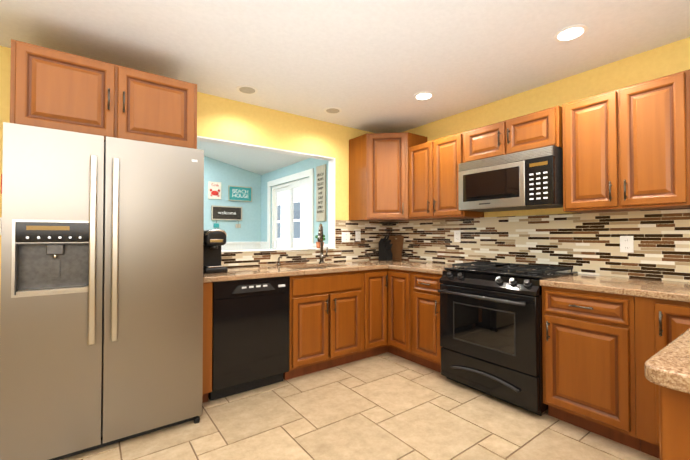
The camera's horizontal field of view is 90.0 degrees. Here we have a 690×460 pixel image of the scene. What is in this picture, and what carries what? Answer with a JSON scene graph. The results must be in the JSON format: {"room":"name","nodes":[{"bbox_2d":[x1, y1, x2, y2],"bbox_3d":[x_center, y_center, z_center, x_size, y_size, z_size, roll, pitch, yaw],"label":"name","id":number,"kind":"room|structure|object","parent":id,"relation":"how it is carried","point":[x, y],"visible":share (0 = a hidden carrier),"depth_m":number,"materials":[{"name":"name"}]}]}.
{"room":"kitchen","nodes":[
{"label":"kitchen","id":0,"kind":"room"},
{"bbox_2d":[0,46,371,287],"bbox_3d":[-1.736,0.023,2.692,5.840,2.440,0.120,1,-1,-36],"label":"wall","id":1,"kind":"structure","parent":0,"point":[221,118],"depth_m":3.35,"materials":[{"name":"yellow paint"}]},
{"bbox_2d":[10,39,196,148],"bbox_3d":[-1.566,-0.773,2.334,0.935,0.470,0.673,1,-1,-36],"label":"upper cabinet","id":2,"kind":"object","parent":1,"relation":"attached to","point":[54,89],"visible":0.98,"depth_m":2.04,"materials":[{"name":"brown wood"}]},
{"bbox_2d":[197,136,334,247],"bbox_3d":[-0.758,-0.306,3.417,1.529,1.000,0.120,1,-1,-36],"label":"trim","id":3,"kind":"structure","parent":1,"relation":"attached to","point":[331,208],"depth_m":3.81,"materials":[{"name":"white wood"}]},
{"bbox_2d":[221,248,335,252],"bbox_3d":[-0.757,0.200,3.409,1.530,0.012,0.162,1,-1,-36],"label":"sill","id":4,"kind":"structure","parent":1,"relation":"attached to","point":[222,251],"depth_m":3.43,"materials":[{"name":"white wood"}]},
{"bbox_2d":[315,235,324,247],"bbox_3d":[-0.270,0.123,3.763,0.112,0.152,0.121,1,-1,-36],"label":"potted plant","id":5,"kind":"object","parent":4,"relation":"on","point":[317,244],"visible":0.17,"depth_m":3.73,"materials":[{"name":"ceramic"}]},
{"bbox_2d":[221,220,388,267],"bbox_3d":[-0.402,0.117,3.591,2.362,0.460,0.008,1,-1,-36],"label":"backsplash","id":6,"kind":"structure","parent":1,"relation":"attached to","point":[373,233],"depth_m":3.83,"materials":[{"name":"tile"}]},
{"bbox_2d":[342,232,349,241],"bbox_3d":[0.011,0.081,3.886,0.115,0.115,0.008,1,-1,-36],"label":"electrical outlet","id":7,"kind":"object","parent":6,"relation":"attached to","point":[345,236],"visible":1,"depth_m":3.88,"materials":[{"name":"plastic"}]},
{"bbox_2d":[355,231,360,240],"bbox_3d":[0.152,0.073,3.990,0.075,0.115,0.008,1,-1,-36],"label":"electrical outlet","id":8,"kind":"object","parent":6,"relation":"attached to","point":[357,235],"visible":1,"depth_m":3.99,"materials":[{"name":"plastic"}]},
{"bbox_2d":[349,132,426,221],"bbox_3d":[0.480,-0.569,3.876,0.633,0.920,0.614,1,-1,-36],"label":"upper cabinet","id":9,"kind":"object","parent":1,"relation":"attached to","point":[378,176],"visible":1,"depth_m":3.65,"materials":[{"name":"brown wood"}]},
{"bbox_2d":[204,156,260,241],"bbox_3d":[-3.179,-0.419,5.163,4.240,3.400,0.120,1,-1,-36],"label":"wall","id":10,"kind":"structure","parent":0,"point":[226,175],"depth_m":6.01,"materials":[{"name":"blue paint"}]},
{"bbox_2d":[208,181,220,198],"bbox_3d":[-2.188,-0.665,5.802,0.210,0.290,0.030,1,-1,-36],"label":"sign","id":11,"kind":"object","parent":10,"relation":"attached to","point":[214,190],"visible":1,"depth_m":5.79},
{"bbox_2d":[211,205,241,227],"bbox_3d":[-2.023,-0.223,5.917,0.520,0.370,0.030,1,-1,-36],"label":"sign","id":12,"kind":"object","parent":10,"relation":"attached to","point":[226,213],"visible":1,"depth_m":5.90,"materials":[{"name":"wood"}]},
{"bbox_2d":[228,185,251,201],"bbox_3d":[-1.839,-0.636,6.061,0.420,0.260,0.026,1,-1,-36],"label":"sign","id":13,"kind":"object","parent":10,"relation":"attached to","point":[239,193],"visible":1,"depth_m":6.05,"materials":[{"name":"teal wood"}]},
{"bbox_2d":[221,241,259,249],"bbox_3d":[-3.135,0.734,5.084,3.999,1.090,0.029,1,-1,-36],"label":"trim","id":14,"kind":"structure","parent":10,"relation":"attached to","point":[255,245],"depth_m":6.06,"materials":[{"name":"white"}]},
{"bbox_2d":[197,141,308,174],"bbox_3d":[-2.373,-1.516,4.085,4.240,1.013,2.840,1,-1,-36],"label":"ceiling","id":15,"kind":"structure","parent":0,"point":[260,162],"depth_m":5.37,"materials":[{"name":"white paint"}]},
{"bbox_2d":[261,158,328,248],"bbox_3d":[-0.679,-0.068,5.236,0.120,2.700,2.720,1,-1,-36],"label":"wall","id":16,"kind":"structure","parent":0,"point":[304,165],"depth_m":5.33,"materials":[{"name":"paint"}]},
{"bbox_2d":[260,241,266,248],"bbox_3d":[-1.436,0.750,6.125,0.029,1.090,0.270,1,-1,-36],"label":"trim","id":17,"kind":"structure","parent":16,"relation":"attached to","point":[263,245],"depth_m":6.16,"materials":[{"name":"white"}]},
{"bbox_2d":[272,177,308,248],"bbox_3d":[-0.847,0.265,5.443,0.060,2.040,1.340,1,-1,-36],"label":"window","id":18,"kind":"structure","parent":16,"relation":"in","point":[289,186],"depth_m":5.44,"materials":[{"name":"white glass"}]},
{"bbox_2d":[267,168,313,248],"bbox_3d":[-0.896,0.217,5.407,0.021,2.135,1.530,1,-1,-36],"label":"door frame","id":19,"kind":"structure","parent":16,"relation":"attached to","point":[309,173],"depth_m":5.05,"materials":[{"name":"white wood"}]},
{"bbox_2d":[312,243,327,247],"bbox_3d":[-0.187,0.724,4.430,0.029,1.090,0.860,1,-1,-36],"label":"trim","id":20,"kind":"structure","parent":16,"relation":"attached to","point":[313,244],"depth_m":4.71,"materials":[{"name":"white"}]},
{"bbox_2d":[316,164,325,220],"bbox_3d":[-0.322,-0.492,4.636,0.022,0.750,0.220,1,-1,-36],"label":"sign","id":21,"kind":"object","parent":16,"relation":"attached to","point":[321,193],"visible":1,"depth_m":4.62,"materials":[{"name":"white wood"}]},
{"bbox_2d":[0,0,689,132],"bbox_3d":[0.406,-1.282,-0.195,5.840,0.080,7.340,1,-1,-36],"label":"ceiling","id":22,"kind":"structure","parent":0,"point":[374,66],"depth_m":2.23,"materials":[{"name":"white paint"}]},
{"bbox_2d":[236,85,257,93],"bbox_3d":[-0.830,-1.190,2.930,0.176,0.008,0.176,1,-1,-36],"label":"recessed light","id":23,"kind":"object","parent":22,"relation":"in","point":[245,89],"visible":1,"depth_m":2.91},
{"bbox_2d":[324,107,341,113],"bbox_3d":[-0.120,-1.182,3.416,0.176,0.008,0.176,1,-1,-36],"label":"recessed light","id":24,"kind":"object","parent":22,"relation":"in","point":[332,110],"visible":1,"depth_m":3.40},
{"bbox_2d":[414,92,433,99],"bbox_3d":[0.699,-1.187,3.064,0.176,0.008,0.176,1,-1,-36],"label":"recessed light","id":25,"kind":"object","parent":22,"relation":"in","point":[423,95],"visible":1,"depth_m":3.06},
{"bbox_2d":[554,24,587,41],"bbox_3d":[1.381,-1.202,2.113,0.176,0.008,0.176,1,-1,-36],"label":"recessed light","id":26,"kind":"object","parent":22,"relation":"in","point":[570,33],"visible":1,"depth_m":2.10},
{"bbox_2d":[61,352,659,459],"bbox_3d":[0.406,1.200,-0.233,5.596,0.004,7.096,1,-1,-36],"label":"floor","id":27,"kind":"structure","parent":0,"point":[428,430],"depth_m":2.16,"materials":[{"name":"beige tile"}]},
{"bbox_2d":[0,122,203,459],"bbox_3d":[-1.499,0.351,2.230,0.940,1.769,0.835,1,-1,-36],"label":"refrigerator","id":28,"kind":"object","parent":27,"relation":"on","point":[101,316],"visible":1,"depth_m":1.89,"materials":[{"name":"metal"}]},
{"bbox_2d":[202,282,212,402],"bbox_3d":[-1.144,0.807,2.656,0.069,0.870,0.616,1,-1,-36],"label":"cabinet filler","id":29,"kind":"object","parent":27,"relation":"on","point":[207,332],"visible":0.19,"depth_m":2.41,"materials":[{"name":"brown wood"}]},
{"bbox_2d":[208,276,288,400],"bbox_3d":[-0.864,0.813,2.845,0.596,0.865,0.628,1,-1,-36],"label":"dishwasher","id":30,"kind":"object","parent":27,"relation":"on","point":[250,334],"visible":0.81,"depth_m":2.59,"materials":[{"name":"metal"}]},
{"bbox_2d":[283,271,361,379],"bbox_3d":[-0.307,0.816,3.250,0.758,0.870,0.653,1,-1,-36],"label":"base cabinet","id":31,"kind":"object","parent":27,"relation":"on","point":[325,320],"visible":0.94,"depth_m":2.99,"materials":[{"name":"brown wood"}]},
{"bbox_2d":[203,260,410,282],"bbox_3d":[-0.212,0.362,3.337,2.370,0.038,0.638,1,-1,-36],"label":"countertop","id":32,"kind":"structure","parent":31,"relation":"on","point":[270,271],"depth_m":2.94,"materials":[{"name":"stone"}]},
{"bbox_2d":[203,229,227,272],"bbox_3d":[-1.085,0.164,2.758,0.220,0.338,0.283,1,-1,-36],"label":"coffee maker","id":33,"kind":"object","parent":32,"relation":"on","point":[214,240],"visible":0.71,"depth_m":2.70,"materials":[{"name":"black plastic"}]},
{"bbox_2d":[317,223,327,262],"bbox_3d":[-0.238,0.139,3.542,0.203,0.414,0.214,1,-1,-36],"label":"faucet","id":34,"kind":"object","parent":32,"relation":"on","point":[320,237],"visible":1,"depth_m":3.61,"materials":[{"name":"metal"}]},
{"bbox_2d":[357,269,417,363],"bbox_3d":[0.455,0.822,3.641,0.928,0.870,0.928,1,-1,-36],"label":"base cabinet","id":35,"kind":"object","parent":27,"relation":"on","point":[387,319],"visible":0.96,"depth_m":3.32,"materials":[{"name":"brown wood"}]},
{"bbox_2d":[363,259,394,262],"bbox_3d":[0.470,0.370,3.853,0.660,0.038,0.360,1,-1,-36],"label":"countertop","id":36,"kind":"structure","parent":35,"relation":"on","point":[377,260],"depth_m":3.84,"materials":[{"name":"stone"}]},
{"bbox_2d":[379,236,392,260],"bbox_3d":[0.478,0.210,4.034,0.085,0.286,0.162,1,-1,-36],"label":"knife block","id":37,"kind":"object","parent":36,"relation":"on","point":[385,252],"visible":1,"depth_m":4.00,"materials":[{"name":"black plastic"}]},
{"bbox_2d":[388,236,403,259],"bbox_3d":[0.600,0.213,4.143,0.063,0.289,0.240,1,-1,-36],"label":"cutting board","id":38,"kind":"object","parent":36,"relation":"on","point":[397,248],"visible":0.73,"depth_m":4.10,"materials":[{"name":"brown wood"}]},
{"bbox_2d":[387,260,457,274],"bbox_3d":[0.859,0.362,3.325,0.660,0.038,0.650,1,-1,-36],"label":"countertop","id":39,"kind":"structure","parent":35,"relation":"on","point":[416,266],"depth_m":3.25,"materials":[{"name":"stone"}]},
{"bbox_2d":[412,271,442,372],"bbox_3d":[0.948,0.816,3.203,0.653,0.870,0.358,1,-1,-36],"label":"base cabinet","id":40,"kind":"object","parent":27,"relation":"on","point":[426,318],"visible":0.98,"depth_m":3.04,"materials":[{"name":"brown wood"}]},
{"bbox_2d":[438,261,577,415],"bbox_3d":[1.239,0.764,2.711,0.712,0.958,0.796,1,-1,-36],"label":"range","id":41,"kind":"object","parent":27,"relation":"on","point":[490,328],"visible":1,"depth_m":2.48,"materials":[{"name":"black metal"}]},
{"bbox_2d":[542,286,640,450],"bbox_3d":[1.659,0.801,2.238,0.653,0.870,0.480,1,-1,-36],"label":"base cabinet","id":42,"kind":"object","parent":27,"relation":"on","point":[588,357],"visible":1,"depth_m":2.04,"materials":[{"name":"brown wood"}]},
{"bbox_2d":[540,274,689,301],"bbox_3d":[1.758,0.343,2.106,0.660,0.038,0.820,1,-1,-36],"label":"countertop","id":43,"kind":"structure","parent":42,"relation":"on","point":[648,288],"depth_m":2.04,"materials":[{"name":"stone"}]},
{"bbox_2d":[634,296,689,458],"bbox_3d":[1.915,0.796,1.891,0.653,0.870,0.378,1,-1,-36],"label":"base cabinet","id":44,"kind":"object","parent":27,"relation":"on","point":[660,324],"visible":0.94,"depth_m":1.83,"materials":[{"name":"brown wood"}]},
{"bbox_2d":[659,386,689,459],"bbox_3d":[1.080,0.777,0.677,0.422,0.870,0.623,1,-1,-36],"label":"base cabinet","id":45,"kind":"object","parent":27,"relation":"on","point":[674,424],"visible":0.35,"depth_m":0.77,"materials":[{"name":"brown wood"}]},
{"bbox_2d":[644,328,689,393],"bbox_3d":[1.668,0.327,1.100,1.998,0.038,0.686,1,-1,-36],"label":"countertop","id":46,"kind":"structure","parent":45,"relation":"on","point":[668,366],"depth_m":0.78,"materials":[{"name":"stone"}]},
{"bbox_2d":[404,37,689,216],"bbox_3d":[2.744,0.004,1.434,0.120,2.440,7.220,1,-1,-36],"label":"wall","id":47,"kind":"structure","parent":0,"point":[666,60],"depth_m":2.72,"materials":[{"name":"yellow paint"}]},
{"bbox_2d":[408,132,483,219],"bbox_3d":[0.970,-0.496,3.438,0.363,0.760,0.678,1,-1,-36],"label":"upper cabinet","id":48,"kind":"object","parent":47,"relation":"attached to","point":[433,168],"visible":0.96,"depth_m":3.32,"materials":[{"name":"brown wood"}]},
{"bbox_2d":[464,106,562,161],"bbox_3d":[1.402,-0.738,2.854,0.363,0.294,0.776,1,-1,-36],"label":"upper cabinet","id":49,"kind":"object","parent":47,"relation":"attached to","point":[537,129],"visible":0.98,"depth_m":2.70,"materials":[{"name":"brown wood"}]},
{"bbox_2d":[458,145,562,211],"bbox_3d":[1.384,-0.381,2.835,0.406,0.412,0.772,1,-1,-36],"label":"microwave","id":50,"kind":"object","parent":49,"relation":"attached to","point":[528,179],"visible":1,"depth_m":2.64,"materials":[{"name":"metal"}]},
{"bbox_2d":[389,208,689,281],"bbox_3d":[1.617,0.105,2.850,0.008,0.460,3.598,1,-1,-36],"label":"backsplash","id":51,"kind":"structure","parent":47,"relation":"attached to","point":[584,243],"depth_m":2.67,"materials":[{"name":"tile"}]},
{"bbox_2d":[454,231,460,241],"bbox_3d":[1.135,0.065,3.490,0.008,0.115,0.075,1,-1,-36],"label":"electrical outlet","id":52,"kind":"object","parent":51,"relation":"attached to","point":[457,236],"visible":1,"depth_m":3.48,"materials":[{"name":"plastic"}]},
{"bbox_2d":[620,236,633,252],"bbox_3d":[1.948,0.098,2.387,0.008,0.115,0.075,1,-1,-36],"label":"electrical outlet","id":53,"kind":"object","parent":51,"relation":"attached to","point":[627,244],"visible":1,"depth_m":2.38,"materials":[{"name":"plastic"}]},
{"bbox_2d":[562,69,689,212],"bbox_3d":[1.838,-0.514,2.259,0.363,0.760,0.650,1,-1,-36],"label":"upper cabinet","id":54,"kind":"object","parent":47,"relation":"attached to","point":[626,148],"visible":1,"depth_m":2.13,"materials":[{"name":"brown wood"}]},
{"label":"outside","id":55,"kind":"structure","parent":0,"visible":0},
{"bbox_2d":[277,186,307,248],"bbox_3d":[-2.205,-0.021,11.589,0.400,3.800,9.000,1,-1,-36],"label":"house","id":56,"kind":"structure","parent":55,"point":[299,224],"depth_m":10.41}
]}

